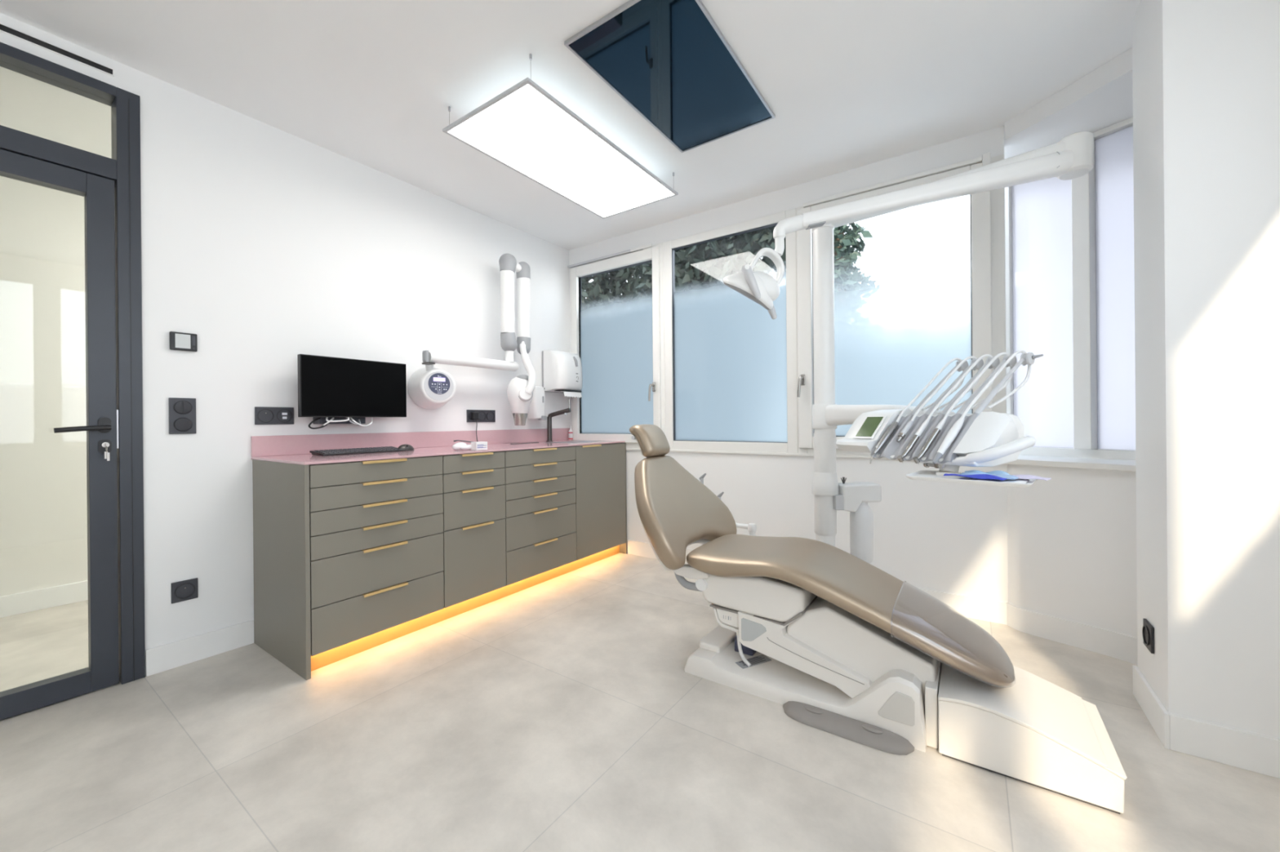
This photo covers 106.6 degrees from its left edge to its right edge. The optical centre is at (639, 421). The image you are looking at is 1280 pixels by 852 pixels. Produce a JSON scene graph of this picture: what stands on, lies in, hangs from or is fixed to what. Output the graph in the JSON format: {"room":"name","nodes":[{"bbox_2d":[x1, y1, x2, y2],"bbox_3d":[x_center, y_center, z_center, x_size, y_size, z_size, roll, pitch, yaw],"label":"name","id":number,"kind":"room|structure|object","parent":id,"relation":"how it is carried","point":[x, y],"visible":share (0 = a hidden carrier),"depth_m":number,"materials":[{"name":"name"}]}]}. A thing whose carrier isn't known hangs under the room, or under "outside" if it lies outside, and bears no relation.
{"room":"dental clinic","nodes":[
{"label":"dental clinic","id":0,"kind":"room"},
{"bbox_2d":[0,175,88,596],"bbox_3d":[-3.147,-0.193,2.180,1.580,2.580,6.800,0,0,35],"label":"wall","id":1,"kind":"structure","parent":0,"point":[43,491],"depth_m":2.79,"materials":[{"name":"beige paint"}]},
{"bbox_2d":[0,580,88,617],"bbox_3d":[-3.661,1.043,2.544,0.013,0.118,6.500,0,0,35],"label":"baseboard","id":2,"kind":"structure","parent":1,"relation":"attached to","point":[48,597],"depth_m":2.78,"materials":[{"name":"white paint"}]},
{"bbox_2d":[0,12,570,676],"bbox_3d":[-2.486,-0.199,1.624,0.140,2.580,6.440,0,0,35],"label":"wall","id":3,"kind":"structure","parent":0,"point":[268,245],"depth_m":2.36,"materials":[{"name":"white paint"}]},
{"bbox_2d":[0,22,114,76],"bbox_3d":[-2.457,-1.434,1.552,0.006,0.029,1.008,0,0,35],"label":"air vent","id":4,"kind":"object","parent":3,"relation":"in","point":[5,28],"visible":1,"depth_m":1.84,"materials":[{"name":"black plastic"}]},
{"bbox_2d":[0,41,145,720],"bbox_3d":[-2.439,-0.143,1.593,0.172,2.468,1.081,0,0,35],"label":"door","id":5,"kind":"structure","parent":3,"relation":"in","point":[110,188],"depth_m":1.94,"materials":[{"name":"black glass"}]},
{"bbox_2d":[168,397,195,434],"bbox_3d":[-2.038,-0.023,2.126,0.021,0.160,0.089,0,0,35],"label":"light switch","id":6,"kind":"object","parent":3,"relation":"attached to","point":[182,411],"visible":1,"depth_m":2.12,"materials":[{"name":"plastic"}]},
{"bbox_2d":[169,331,197,351],"bbox_3d":[-2.039,-0.355,2.130,0.018,0.080,0.090,0,0,35],"label":"wall thermostat","id":7,"kind":"object","parent":3,"relation":"attached to","point":[181,341],"visible":1,"depth_m":2.12,"materials":[{"name":"black plastic"}]},
{"bbox_2d":[170,577,198,604],"bbox_3d":[-2.034,0.758,2.130,0.012,0.090,0.088,0,0,35],"label":"wall socket","id":8,"kind":"object","parent":3,"relation":"attached to","point":[181,591],"visible":1,"depth_m":2.13,"materials":[{"name":"plastic"}]},
{"bbox_2d":[145,619,253,676],"bbox_3d":[-1.996,1.030,2.182,0.012,0.113,0.374,0,0,35],"label":"baseboard","id":9,"kind":"structure","parent":3,"relation":"attached to","point":[160,659],"depth_m":2.16,"materials":[{"name":"white paint"}]},
{"bbox_2d":[254,406,293,424],"bbox_3d":[-1.845,-0.026,2.410,0.012,0.088,0.164,0,0,35],"label":"wall socket","id":10,"kind":"object","parent":3,"relation":"attached to","point":[263,415],"visible":1,"depth_m":2.40,"materials":[{"name":"plastic"}]},
{"bbox_2d":[297,354,406,429],"bbox_3d":[-1.600,-0.148,2.650,0.145,0.379,0.548,0,0,35],"label":"monitor","id":11,"kind":"object","parent":3,"relation":"attached to","point":[331,390],"visible":1,"depth_m":2.58,"materials":[{"name":"black plastic"}]},
{"bbox_2d":[407,253,536,425],"bbox_3d":[-1.087,-0.577,3.216,0.239,1.224,0.854,0,0,43],"label":"dental x-ray machine","id":12,"kind":"object","parent":3,"relation":"attached to","point":[429,387],"visible":1,"depth_m":3.35,"materials":[{"name":"white plastic"}]},
{"bbox_2d":[466,409,495,422],"bbox_3d":[-1.142,-0.038,3.425,0.013,0.084,0.237,0,0,35],"label":"wall socket","id":13,"kind":"object","parent":3,"relation":"attached to","point":[485,415],"visible":0.88,"depth_m":3.44,"materials":[{"name":"plastic"}]},
{"bbox_2d":[471,412,479,441],"bbox_3d":[-1.138,0.052,3.337,0.092,0.230,0.056,0,0,35],"label":"plug","id":14,"kind":"object","parent":13,"relation":"attached to","point":[474,415],"visible":0.86,"depth_m":3.34,"materials":[{"name":"black plastic"}]},
{"bbox_2d":[527,386,546,420],"bbox_3d":[-0.823,-0.142,3.800,0.112,0.268,0.128,0,0,35],"label":"soap dispenser","id":15,"kind":"object","parent":3,"relation":"attached to","point":[537,406],"visible":0.86,"depth_m":3.76,"materials":[{"name":"white plastic"}]},
{"bbox_2d":[542,350,582,398],"bbox_3d":[-0.624,-0.386,3.983,0.235,0.390,0.310,0,0,35],"label":"paper towel dispenser","id":16,"kind":"object","parent":3,"relation":"attached to","point":[562,371],"visible":0.96,"depth_m":3.88,"materials":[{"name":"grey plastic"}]},
{"bbox_2d":[0,0,1140,249],"bbox_3d":[-1.335,-1.559,1.220,5.830,0.120,7.300,0,0,35],"label":"ceiling","id":17,"kind":"structure","parent":0,"point":[847,85],"depth_m":2.08,"materials":[{"name":"white paint"}]},
{"bbox_2d":[442,53,678,218],"bbox_3d":[-0.352,-1.443,2.589,0.588,0.128,1.206,0,0,35],"label":"panel light","id":18,"kind":"object","parent":17,"relation":"hanging from","point":[524,128],"visible":1,"depth_m":2.43,"materials":[{"name":"grey plastic"}]},
{"bbox_2d":[564,0,775,152],"bbox_3d":[0.184,-1.505,2.127,0.530,0.014,0.938,0,0,35],"label":"screen","id":19,"kind":"object","parent":17,"relation":"attached to","point":[670,61],"visible":1,"depth_m":2.03,"materials":[{"name":"glass"}]},
{"bbox_2d":[0,552,1279,851],"bbox_3d":[-1.131,1.140,1.156,6.200,0.120,7.400,0,0,35],"label":"floor","id":20,"kind":"structure","parent":0,"point":[562,713],"depth_m":1.51,"materials":[{"name":"ceramic"}]},
{"bbox_2d":[252,459,311,680],"bbox_3d":[-1.636,0.635,2.164,0.602,0.898,0.018,0,0,35],"label":"end panel","id":21,"kind":"object","parent":20,"relation":"on","point":[281,491],"visible":0.88,"depth_m":2.12,"materials":[{"name":"green paint"}]},
{"bbox_2d":[308,455,444,656],"bbox_3d":[-1.455,0.590,2.425,0.626,0.808,0.615,0,0,35],"label":"base cabinet","id":22,"kind":"object","parent":20,"relation":"on","point":[376,526],"visible":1,"depth_m":2.21,"materials":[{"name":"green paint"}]},
{"bbox_2d":[250,428,625,465],"bbox_3d":[-1.007,0.123,3.085,0.620,0.114,2.259,0,0,35],"label":"countertop","id":23,"kind":"structure","parent":22,"relation":"on","point":[288,449],"depth_m":2.76,"materials":[{"name":"laminate"}]},
{"bbox_2d":[309,446,405,456],"bbox_3d":[-1.510,0.160,2.576,0.137,0.024,0.435,0,0,31],"label":"keyboard","id":24,"kind":"object","parent":23,"relation":"on","point":[387,449],"visible":1,"depth_m":2.52,"materials":[{"name":"black plastic"}]},
{"bbox_2d":[397,444,413,450],"bbox_3d":[-1.360,0.152,2.769,0.064,0.036,0.114,-1,0,7],"label":"computer mouse","id":25,"kind":"object","parent":23,"relation":"on","point":[406,446],"visible":0.91,"depth_m":2.74,"materials":[{"name":"black plastic"}]},
{"bbox_2d":[452,440,474,450],"bbox_3d":[-1.019,0.139,2.755,0.126,0.058,0.080,-1,0,-22],"label":"wrapped bundle","id":26,"kind":"object","parent":23,"relation":"on","point":[460,446],"visible":0.87,"depth_m":2.73,"materials":[{"name":"plastic"}]},
{"bbox_2d":[471,441,487,450],"bbox_3d":[-0.934,0.144,2.769,0.051,0.045,0.077,0,0,35],"label":"carton","id":27,"kind":"object","parent":23,"relation":"on","point":[476,446],"visible":1,"depth_m":2.75,"materials":[{"name":"white cardboard"}]},
{"bbox_2d":[546,399,571,441],"bbox_3d":[-0.659,-0.005,3.864,0.211,0.339,0.052,-1,0,12],"label":"tap","id":28,"kind":"object","parent":23,"relation":"on","point":[564,411],"visible":1,"depth_m":3.86,"materials":[{"name":"metal"}]},
{"bbox_2d":[568,425,573,439],"bbox_3d":[-0.600,0.101,4.121,0.037,0.125,0.037,0,0,35],"label":"bottle","id":29,"kind":"object","parent":23,"relation":"on","point":[570,432],"visible":0.95,"depth_m":4.11,"materials":[{"name":"plastic"}]},
{"bbox_2d":[542,440,606,443],"bbox_3d":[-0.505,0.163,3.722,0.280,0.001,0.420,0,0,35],"label":"sink","id":30,"kind":"object","parent":23,"relation":"in","point":[569,442],"depth_m":3.70,"materials":[{"name":"metal"}]},
{"bbox_2d":[311,545,619,671],"bbox_3d":[-0.793,1.032,2.949,0.045,0.086,2.226,0,0,35],"label":"plinth","id":31,"kind":"object","parent":20,"relation":"on","point":[326,658],"visible":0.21,"depth_m":2.57,"materials":[{"name":"gold metal"}]},
{"bbox_2d":[440,451,506,608],"bbox_3d":[-1.163,0.588,2.846,0.626,0.808,0.407,0,0,35],"label":"base cabinet","id":32,"kind":"object","parent":20,"relation":"on","point":[474,543],"visible":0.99,"depth_m":2.66,"materials":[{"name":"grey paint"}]},
{"bbox_2d":[504,446,576,586],"bbox_3d":[-0.871,0.585,3.267,0.626,0.808,0.616,0,0,35],"label":"base cabinet","id":33,"kind":"object","parent":20,"relation":"on","point":[540,507],"visible":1,"depth_m":3.06,"materials":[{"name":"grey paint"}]},
{"bbox_2d":[573,442,626,560],"bbox_3d":[-0.529,0.582,3.761,0.626,0.808,0.583,0,0,35],"label":"base cabinet","id":34,"kind":"object","parent":20,"relation":"on","point":[600,468],"visible":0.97,"depth_m":3.57,"materials":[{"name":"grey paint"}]},
{"bbox_2d":[619,443,626,554],"bbox_3d":[-0.363,0.623,4.010,0.614,0.898,0.011,0,0,35],"label":"end panel","id":35,"kind":"object","parent":20,"relation":"on","point":[623,548],"visible":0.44,"depth_m":3.83,"materials":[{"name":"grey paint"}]},
{"bbox_2d":[629,424,1126,814],"bbox_3d":[0.696,0.537,1.924,1.726,1.052,0.666,0,0,35],"label":"dental chair","id":36,"kind":"object","parent":20,"relation":"on","point":[849,649],"visible":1,"depth_m":1.70,"materials":[{"name":"brown leather"}]},
{"bbox_2d":[686,534,1011,686],"bbox_3d":[0.773,0.686,1.902,1.132,0.322,0.494,0,0,35],"label":"seat cushion","id":37,"kind":"object","parent":36,"relation":"on","point":[803,594],"depth_m":1.78,"materials":[{"name":"beige leather"}]},
{"bbox_2d":[812,226,1043,563],"bbox_3d":[0.994,0.051,1.845,0.591,2.019,1.307,-1,0,-8],"label":"dental delivery unit","id":38,"kind":"object","parent":20,"relation":"on","point":[987,438],"visible":0.8,"depth_m":1.77,"materials":[{"name":"white plastic"}]},
{"bbox_2d":[699,473,756,536],"bbox_3d":[0.609,0.548,2.612,0.669,0.497,0.069,0,0,35],"label":"holder","id":39,"kind":"object","parent":38,"relation":"attached to","point":[751,527],"visible":0.27,"depth_m":2.61,"materials":[{"name":"white plastic"}]},
{"bbox_2d":[849,502,873,563],"bbox_3d":[1.102,0.536,2.370,0.107,0.323,0.107,0,0,35],"label":"water bottle","id":40,"kind":"object","parent":38,"relation":"on","point":[861,518],"depth_m":2.33,"materials":[{"name":"plastic"}]},
{"bbox_2d":[723,131,1093,319],"bbox_3d":[1.077,-0.788,2.159,1.451,0.679,0.578,-1,0,2],"label":"light","id":41,"kind":"object","parent":38,"relation":"attached to","point":[1072,157],"visible":1,"depth_m":1.94,"materials":[{"name":"white plastic"}]},
{"bbox_2d":[870,357,964,464],"bbox_3d":[1.005,-0.048,1.692,0.530,0.379,0.040,-1,0,-26],"label":"syringe","id":42,"kind":"object","parent":38,"relation":"attached to","point":[894,425],"visible":0.8,"depth_m":1.66,"materials":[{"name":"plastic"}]},
{"bbox_2d":[896,355,978,442],"bbox_3d":[1.056,-0.084,1.659,0.466,0.307,0.040,-1,0,-26],"label":"coupling","id":43,"kind":"object","parent":38,"relation":"attached to","point":[902,434],"visible":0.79,"depth_m":1.63,"materials":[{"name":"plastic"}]},
{"bbox_2d":[897,354,995,462],"bbox_3d":[1.049,-0.054,1.596,0.535,0.368,0.040,-1,0,-26],"label":"turbine handpiece","id":44,"kind":"object","parent":38,"relation":"attached to","point":[900,458],"visible":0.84,"depth_m":1.56,"materials":[{"name":"white plastic"}]},
{"bbox_2d":[935,464,959,476],"bbox_3d":[0.932,0.136,1.440,0.062,0.060,0.064,0,0,35],"label":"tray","id":45,"kind":"object","parent":38,"relation":"on","point":[944,468],"depth_m":1.42,"materials":[{"name":"white plastic"}]},
{"bbox_2d":[912,352,1013,464],"bbox_3d":[1.072,-0.054,1.549,0.535,0.368,0.040,-1,0,-26],"label":"contra angle handpiece","id":46,"kind":"object","parent":38,"relation":"attached to","point":[936,431],"visible":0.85,"depth_m":1.52,"materials":[{"name":"white plastic"}]},
{"bbox_2d":[905,470,1037,487],"bbox_3d":[0.929,0.161,1.342,0.285,0.011,0.200,0,0,44],"label":"tray","id":47,"kind":"object","parent":38,"relation":"on","point":[923,475],"depth_m":1.32,"materials":[{"name":"white plastic"}]},
{"bbox_2d":[932,350,1031,463],"bbox_3d":[1.098,-0.057,1.505,0.526,0.362,0.040,-1,0,-26],"label":"scaler handpiece","id":48,"kind":"object","parent":38,"relation":"attached to","point":[954,430],"visible":0.91,"depth_m":1.48,"materials":[{"name":"white plastic"}]},
{"bbox_2d":[959,476,1030,484],"bbox_3d":[0.964,0.159,1.301,0.144,0.003,0.160,0,0,44],"label":"paper liner","id":49,"kind":"object","parent":38,"relation":"on","point":[1010,481],"visible":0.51,"depth_m":1.27,"materials":[{"name":"white paper"}]},
{"bbox_2d":[943,473,1006,480],"bbox_3d":[0.909,0.149,1.297,0.040,0.010,0.136,-1,0,-41],"label":"face mask","id":50,"kind":"object","parent":49,"relation":"on","point":[975,476],"visible":1,"depth_m":1.28,"materials":[{"name":"blue fabric"}]},
{"bbox_2d":[964,470,1009,475],"bbox_3d":[0.983,0.146,1.350,0.104,0.014,0.064,0,0,35],"label":"face mask","id":51,"kind":"object","parent":49,"relation":"on","point":[996,473],"visible":0.59,"depth_m":1.34,"materials":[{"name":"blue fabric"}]},
{"bbox_2d":[959,472,1017,479],"bbox_3d":[0.956,0.148,1.309,0.044,0.012,0.126,-1,0,-39],"label":"pouch","id":52,"kind":"object","parent":49,"relation":"on","point":[1003,476],"visible":0.68,"depth_m":1.29,"materials":[{"name":"plastic"}]},
{"bbox_2d":[992,474,1051,480],"bbox_3d":[1.026,0.149,1.286,0.052,0.008,0.119,-1,0,-39],"label":"pouch","id":53,"kind":"object","parent":49,"relation":"on","point":[1020,477],"visible":0.8,"depth_m":1.26,"materials":[{"name":"white plastic"}]},
{"bbox_2d":[713,608,738,632],"bbox_3d":[0.433,0.827,2.091,0.113,0.077,0.278,0,0,35],"label":"control panel","id":54,"kind":"object","parent":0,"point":[727,618],"depth_m":1.97,"materials":[{"name":"white plastic"}]},
{"bbox_2d":[738,657,765,666],"bbox_3d":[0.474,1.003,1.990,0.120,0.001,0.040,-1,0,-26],"label":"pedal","id":55,"kind":"object","parent":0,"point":[752,661],"depth_m":1.98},
{"bbox_2d":[568,125,1008,603],"bbox_3d":[0.592,-0.226,3.387,3.190,2.580,0.036,0,0,35],"label":"wall","id":56,"kind":"structure","parent":0,"point":[945,537],"depth_m":2.80,"materials":[{"name":"white paint"}]},
{"bbox_2d":[569,242,665,448],"bbox_3d":[-0.221,-0.570,3.890,0.965,1.578,0.125,0,0,35],"label":"window","id":57,"kind":"structure","parent":56,"relation":"in","point":[620,349],"depth_m":3.90,"materials":[{"name":"white plastic"}]},
{"bbox_2d":[567,244,652,268],"bbox_3d":[-0.263,-1.346,3.913,0.878,0.021,0.035,0,0,35],"label":"vent","id":58,"kind":"object","parent":57,"relation":"attached to","point":[639,248],"visible":1,"depth_m":3.89,"materials":[{"name":"grey plastic"}]},
{"bbox_2d":[663,208,798,453],"bbox_3d":[0.609,-0.577,3.364,1.000,1.578,0.045,0,0,35],"label":"window","id":59,"kind":"structure","parent":56,"relation":"in","point":[731,368],"depth_m":3.35,"materials":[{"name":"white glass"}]},
{"bbox_2d":[626,448,873,458],"bbox_3d":[0.891,0.217,3.150,2.425,0.017,0.018,0,0,35],"label":"trim","id":60,"kind":"structure","parent":56,"relation":"attached to","point":[627,449],"depth_m":3.20,"materials":[{"name":"white ceramic"}]},
{"bbox_2d":[627,539,1007,625],"bbox_3d":[0.903,1.005,3.150,2.435,0.113,0.012,0,0,35],"label":"baseboard","id":61,"kind":"structure","parent":56,"relation":"attached to","point":[985,610],"depth_m":2.56,"materials":[{"name":"white paint"}]},
{"bbox_2d":[795,154,1006,455],"bbox_3d":[1.435,-0.584,2.743,1.065,1.578,0.125,0,0,35],"label":"window","id":62,"kind":"structure","parent":56,"relation":"in","point":[886,353],"depth_m":2.71,"materials":[{"name":"white glass"}]},
{"bbox_2d":[803,152,991,208],"bbox_3d":[1.425,-1.335,2.740,0.952,0.093,0.041,0,0,35],"label":"vent","id":63,"kind":"object","parent":62,"relation":"attached to","point":[985,159],"visible":0.78,"depth_m":2.67,"materials":[{"name":"white metal"}]},
{"bbox_2d":[1004,47,1137,638],"bbox_3d":[2.453,-0.242,2.131,1.300,2.580,1.400,0,0,35],"label":"wall","id":64,"kind":"structure","parent":0,"point":[1072,534],"depth_m":2.23,"materials":[{"name":"white paint"}]},
{"bbox_2d":[1004,116,1135,460],"bbox_3d":[2.295,-0.622,2.362,0.125,1.638,0.835,-1,0,-31],"label":"window","id":65,"kind":"structure","parent":64,"relation":"in","point":[1069,243],"depth_m":2.40,"materials":[{"name":"white glass"}]},
{"bbox_2d":[1006,454,1136,471],"bbox_3d":[2.167,0.202,2.260,0.375,0.027,0.864,-1,0,-33],"label":"window sill","id":66,"kind":"structure","parent":64,"relation":"attached to","point":[1033,460],"depth_m":2.24,"materials":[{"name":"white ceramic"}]},
{"bbox_2d":[1006,603,1137,665],"bbox_3d":[2.126,0.994,2.042,0.055,0.113,0.964,-1,0,-29],"label":"baseboard","id":67,"kind":"structure","parent":64,"relation":"attached to","point":[1115,645],"depth_m":2.22,"materials":[{"name":"white paint"}]},
{"bbox_2d":[1132,0,1279,739],"bbox_3d":[2.046,-0.238,1.504,0.615,2.580,0.345,0,0,35],"label":"wall","id":68,"kind":"structure","parent":0,"point":[1206,73],"depth_m":1.49,"materials":[{"name":"white paint"}]},
{"bbox_2d":[1142,618,1154,653],"bbox_3d":[1.801,0.762,1.691,0.013,0.092,0.092,0,0,35],"label":"wall socket","id":69,"kind":"object","parent":68,"relation":"attached to","point":[1148,630],"visible":1,"depth_m":1.67,"materials":[{"name":"black plastic"}]},
{"bbox_2d":[1133,665,1279,778],"bbox_3d":[2.026,0.995,1.524,0.567,0.113,0.367,0,0,35],"label":"baseboard","id":70,"kind":"structure","parent":68,"relation":"attached to","point":[1245,750],"depth_m":1.48,"materials":[{"name":"white paint"}]},
{"label":"outside","id":71,"kind":"structure","parent":0,"visible":0},
{"bbox_3d":[0.985,1.486,2.977,32.000,0.050,34.000,0,0,35],"label":"ground","id":72,"kind":"structure","parent":71,"visible":0},
{"bbox_2d":[581,266,640,313],"bbox_3d":[-0.781,-1.884,8.564,3.237,6.720,2.103,0,0,35],"label":"leafy tree","id":73,"kind":"object","parent":72,"relation":"on","point":[597,295],"visible":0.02,"depth_m":7.67,"materials":[{"name":"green plant"}]},
{"bbox_2d":[631,225,786,303],"bbox_3d":[0.879,-1.689,6.183,2.294,6.302,1.476,0,0,35],"label":"leafy tree","id":74,"kind":"object","parent":72,"relation":"on","point":[704,267],"visible":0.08,"depth_m":5.64,"materials":[{"name":"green plant"}]},
{"bbox_2d":[833,222,880,308],"bbox_3d":[2.887,-1.720,6.997,1.722,6.328,1.134,0,0,35],"label":"leafy tree","id":75,"kind":"object","parent":72,"relation":"on","point":[848,291],"visible":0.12,"depth_m":6.79,"materials":[{"name":"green plant"}]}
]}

